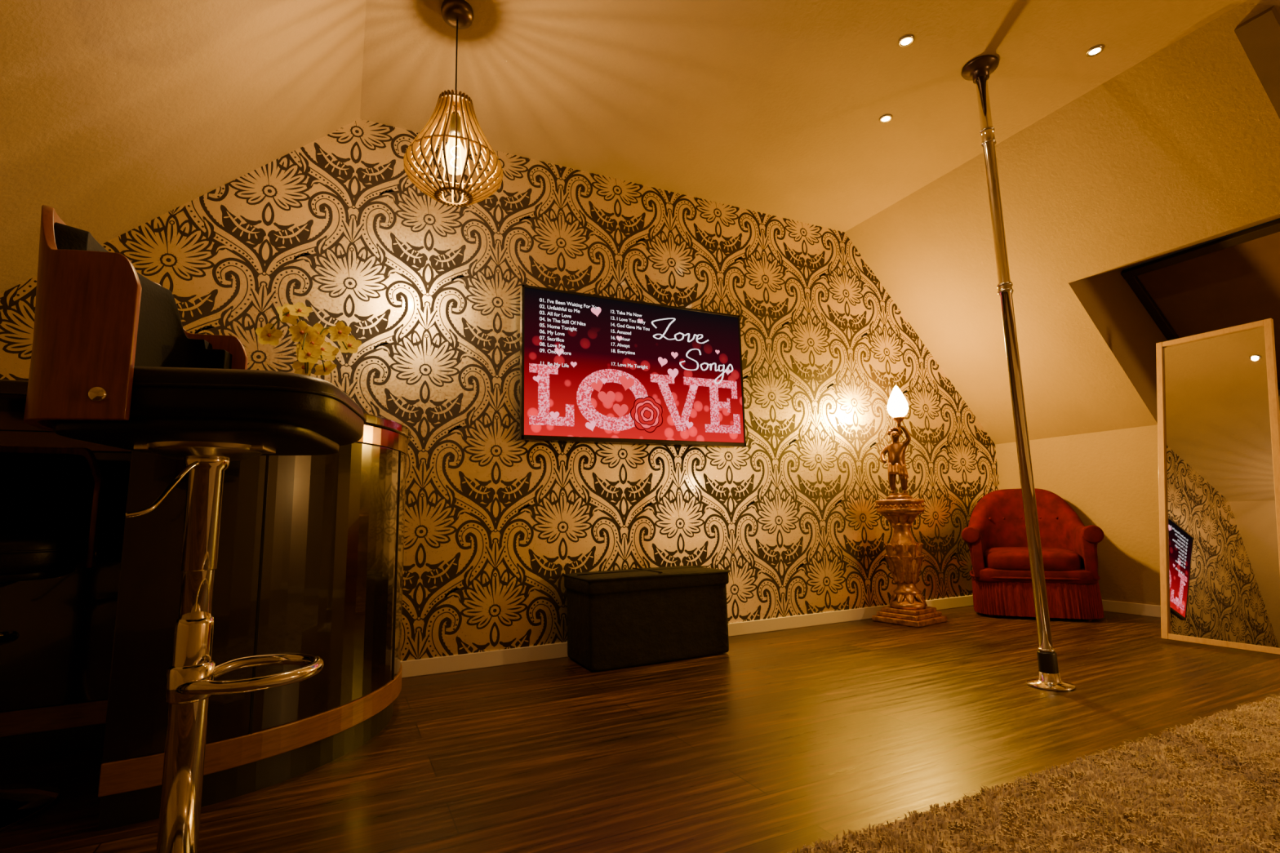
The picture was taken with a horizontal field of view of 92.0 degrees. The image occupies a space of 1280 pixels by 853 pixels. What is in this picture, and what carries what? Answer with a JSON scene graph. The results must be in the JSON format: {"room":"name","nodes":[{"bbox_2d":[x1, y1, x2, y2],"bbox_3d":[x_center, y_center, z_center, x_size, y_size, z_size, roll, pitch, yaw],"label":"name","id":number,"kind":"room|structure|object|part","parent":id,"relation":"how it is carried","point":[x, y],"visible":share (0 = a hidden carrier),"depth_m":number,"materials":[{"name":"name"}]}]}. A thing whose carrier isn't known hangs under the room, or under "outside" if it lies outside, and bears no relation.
{"room":"entertainment venue","nodes":[
{"label":"entertainment venue","id":0,"kind":"room"},
{"bbox_2d":[0,119,999,661],"bbox_3d":[-0.027,-0.130,3.449,6.000,2.600,0.082,3,-9,-26],"label":"wall","id":1,"kind":"structure","parent":0,"point":[336,225],"depth_m":3.22,"materials":[{"name":"paper"}]},
{"bbox_2d":[520,284,746,447],"bbox_3d":[-0.007,-0.296,3.392,1.327,0.790,0.081,3,-9,-26],"label":"television","id":2,"kind":"object","parent":1,"relation":"attached to","point":[594,368],"visible":1,"depth_m":3.32,"materials":[{"name":"black plastic"}]},
{"bbox_2d":[400,595,973,678],"bbox_3d":[0.816,1.151,3.605,4.209,0.070,0.013,3,-9,-26],"label":"baseboard","id":3,"kind":"structure","parent":1,"relation":"attached to","point":[414,668],"depth_m":3.01,"materials":[{"name":"beige wood"}]},
{"bbox_2d":[0,0,1279,444],"bbox_3d":[1.299,-1.011,1.606,6.720,1.450,4.600,3,-9,-26],"label":"ceiling","id":4,"kind":"structure","parent":0,"point":[116,116],"depth_m":2.74,"materials":[{"name":"paint"}]},
{"bbox_2d":[403,0,502,207],"bbox_3d":[-0.685,-1.207,2.298,0.348,0.768,0.346,3,-9,-26],"label":"pendant lamp","id":5,"kind":"object","parent":4,"relation":"hanging from","point":[457,14],"visible":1,"depth_m":2.24,"materials":[{"name":"brown wood"}]},
{"bbox_2d":[448,111,461,136],"bbox_3d":[-0.683,-1.119,2.285,0.042,0.085,0.042,3,-9,-26],"label":"socket","id":6,"kind":"object","parent":5,"relation":"attached to","point":[452,122],"depth_m":2.27,"materials":[{"name":"gold plastic"}]},
{"bbox_3d":[-0.689,-1.349,2.319,0.005,0.400,0.005,-9,-11,41],"label":"cord","id":7,"kind":"part","parent":5,"relation":"part of","materials":[{"name":"black plastic"}]},
{"bbox_2d":[1120,219,1279,390],"bbox_3d":[3.595,-0.631,3.504,0.892,0.785,1.010,3,-9,-26],"label":"frame","id":8,"kind":"object","parent":4,"relation":"attached to","point":[1130,275],"visible":0.55,"depth_m":3.62,"materials":[{"name":"brown"}]},
{"bbox_2d":[1137,231,1279,382],"bbox_3d":[3.608,-0.648,3.513,0.845,0.740,0.970,3,-9,-26],"label":"blind","id":9,"kind":"object","parent":8,"relation":"attached to","point":[1239,284],"visible":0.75,"depth_m":3.59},
{"bbox_2d":[1234,5,1279,118],"bbox_3d":[2.998,-0.868,2.587,1.361,1.436,0.110,3,-9,-26],"label":"trim","id":10,"kind":"structure","parent":4,"relation":"attached to","point":[1259,36],"depth_m":2.43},
{"bbox_2d":[0,605,1279,852],"bbox_3d":[1.021,0.854,1.177,6.000,0.050,4.600,3,-9,-26],"label":"floor","id":11,"kind":"structure","parent":0,"point":[779,741],"depth_m":1.84,"materials":[{"name":"laminate"}]},
{"bbox_2d":[0,445,104,832],"bbox_3d":[-1.651,0.480,1.509,0.464,0.915,0.457,5,-10,-36],"label":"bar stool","id":12,"kind":"object","parent":11,"relation":"on","point":[51,498],"visible":1,"depth_m":1.70,"materials":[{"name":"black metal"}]},
{"bbox_3d":[-1.663,0.390,1.536,0.178,0.030,0.200,5,-10,-36],"label":"seat plate","id":13,"kind":"part","parent":12,"relation":"part of","materials":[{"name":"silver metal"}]},
{"bbox_2d":[0,533,86,575],"bbox_3d":[-1.650,0.318,1.526,0.405,0.098,0.430,5,-10,-36],"label":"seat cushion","id":14,"kind":"object","parent":12,"relation":"on","point":[20,554],"depth_m":1.46,"materials":[{"name":"black leather"}]},
{"bbox_2d":[23,204,366,852],"bbox_3d":[-0.756,0.265,1.084,0.457,1.175,0.464,1,-9,-14],"label":"bar stool","id":15,"kind":"object","parent":11,"relation":"on","point":[113,362],"visible":1,"depth_m":0.99,"materials":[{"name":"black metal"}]},
{"bbox_3d":[-0.776,0.099,1.022,0.024,0.103,0.127,-3,-8,12],"label":"lift lever","id":16,"kind":"part","parent":15,"relation":"part of","materials":[{"name":"silver metal"}]},
{"bbox_3d":[-0.777,0.044,1.112,0.200,0.030,0.178,1,-9,-14],"label":"seat plate","id":17,"kind":"part","parent":15,"relation":"part of","materials":[{"name":"silver metal"}]},
{"bbox_2d":[48,366,364,445],"bbox_3d":[-0.754,-0.025,1.128,0.430,0.098,0.405,1,-9,-14],"label":"seat cushion","id":18,"kind":"object","parent":15,"relation":"on","point":[295,409],"depth_m":0.96,"materials":[{"name":"black leather"}]},
{"bbox_2d":[0,379,410,831],"bbox_3d":[-1.631,0.477,1.862,1.767,1.020,1.122,3,-9,-26],"label":"bar","id":19,"kind":"object","parent":11,"relation":"on","point":[311,549],"visible":0.72,"depth_m":1.74,"materials":[{"name":"black wood"}]},
{"bbox_3d":[-1.626,0.869,1.807,1.761,0.070,1.116,3,-9,-26],"label":"wood trim","id":20,"kind":"part","parent":19,"relation":"part of","materials":[{"name":"brown wood"}]},
{"bbox_2d":[0,379,410,443],"bbox_3d":[-1.643,-0.010,1.933,1.767,0.035,1.122,3,-9,-26],"label":"countertop","id":21,"kind":"structure","parent":19,"relation":"on","point":[13,393],"depth_m":1.68,"materials":[{"name":"black"}]},
{"bbox_2d":[255,302,361,395],"bbox_3d":[-1.160,-0.226,2.158,0.244,0.433,0.260,-3,-8,11],"label":"flowers","id":22,"kind":"object","parent":19,"relation":"on","point":[313,348],"visible":0.76,"depth_m":2.15,"materials":[{"name":"beige plant"}]},
{"bbox_2d":[562,565,730,671],"bbox_3d":[0.038,0.915,3.042,0.754,0.410,0.359,3,-9,-26],"label":"storage ottoman","id":23,"kind":"object","parent":11,"relation":"on","point":[618,619],"visible":1,"depth_m":2.88,"materials":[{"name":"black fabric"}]},
{"bbox_3d":[0.033,0.758,3.065,0.752,0.087,0.354,3,-9,-26],"label":"lid","id":24,"kind":"part","parent":23,"relation":"part of","materials":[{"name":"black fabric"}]},
{"bbox_2d":[871,498,947,627],"bbox_3d":[1.636,0.824,3.825,0.310,0.740,0.310,4,-10,-34],"label":"pedestal","id":25,"kind":"object","parent":11,"relation":"on","point":[908,606],"visible":1,"depth_m":3.75,"materials":[{"name":"gold metal"}]},
{"bbox_2d":[880,416,912,499],"bbox_3d":[1.622,0.098,3.928,0.192,0.727,0.158,-5,-9,22],"label":"statue","id":26,"kind":"object","parent":25,"relation":"on","point":[895,451],"visible":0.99,"depth_m":3.89,"materials":[{"name":"brown metal"}]},
{"bbox_2d":[888,462,908,478],"bbox_3d":[1.630,0.277,3.881,0.128,0.107,0.077,1,-9,-19],"label":"drapery","id":27,"kind":"object","parent":26,"relation":"hanging from","point":[894,468],"depth_m":3.87,"materials":[{"name":"gold metal"}]},
{"bbox_2d":[960,54,1075,691],"bbox_3d":[1.529,-0.300,2.537,0.160,2.600,0.160,3,-9,-26],"label":"pole","id":28,"kind":"object","parent":11,"relation":"on","point":[978,70],"visible":1,"depth_m":2.50,"materials":[{"name":"silver metal"}]},
{"bbox_3d":[1.499,-1.557,2.720,0.148,0.060,0.148,3,-9,-26],"label":"ceiling plate","id":29,"kind":"part","parent":28,"relation":"part of","materials":[{"name":"grey metal"}]},
{"bbox_3d":[1.560,0.961,2.354,0.160,0.050,0.160,3,-9,-26],"label":"plate","id":30,"kind":"part","parent":28,"relation":"part of","materials":[{"name":"silver metal"}]},
{"bbox_2d":[961,488,1104,621],"bbox_3d":[2.527,0.801,4.031,0.745,0.803,0.665,-6,-9,27],"label":"velvet armchair","id":31,"kind":"object","parent":11,"relation":"on","point":[995,535],"visible":0.98,"depth_m":3.83,"materials":[{"name":"red fabric"}]},
{"bbox_2d":[983,546,1082,571],"bbox_3d":[2.509,0.861,3.984,0.520,0.150,0.560,-6,-9,27],"label":"seat cushion","id":32,"kind":"object","parent":31,"relation":"on","point":[995,558],"depth_m":3.78,"materials":[{"name":"red fabric"}]},
{"bbox_2d":[786,693,1279,852],"bbox_3d":[1.501,0.792,1.107,3.338,0.026,1.280,3,-9,-26],"label":"shag rug","id":33,"kind":"object","parent":11,"relation":"on","point":[1211,784],"visible":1,"depth_m":1.36,"materials":[{"name":"beige carpet"}]},
{"bbox_2d":[1155,318,1279,654],"bbox_3d":[2.833,0.261,3.034,0.391,1.544,0.475,3,-9,-26],"label":"mirror","id":34,"kind":"object","parent":11,"relation":"on","point":[1218,404],"visible":1,"depth_m":3.02,"materials":[{"name":"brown mirror"}]},
{"bbox_2d":[879,114,892,123],"bbox_3d":[1.219,-1.526,3.065,0.062,0.005,0.062,3,-9,-26],"label":"recessed light","id":35,"kind":"object","parent":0,"point":[887,117],"depth_m":3.06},
{"bbox_2d":[897,35,914,47],"bbox_3d":[1.104,-1.597,2.562,0.062,0.005,0.062,3,-9,-26],"label":"recessed light","id":36,"kind":"object","parent":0,"point":[908,40],"depth_m":2.56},
{"bbox_2d":[1085,45,1103,57],"bbox_3d":[1.945,-1.606,2.644,0.062,0.005,0.062,3,-9,-26],"label":"recessed light","id":37,"kind":"object","parent":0,"point":[1096,50],"depth_m":2.64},
{"bbox_2d":[995,409,1279,605],"bbox_3d":[3.744,0.384,2.580,0.080,1.150,4.600,3,-9,-26],"label":"wall","id":38,"kind":"structure","parent":0,"point":[1109,478],"depth_m":3.96,"materials":[{"name":"paint"}]},
{"bbox_2d":[1102,600,1160,617],"bbox_3d":[3.712,0.917,2.485,0.014,0.070,4.588,3,-9,-26],"label":"baseboard","id":39,"kind":"structure","parent":38,"relation":"attached to","point":[1147,610],"depth_m":3.83,"materials":[{"name":"beige wood"}]}
]}

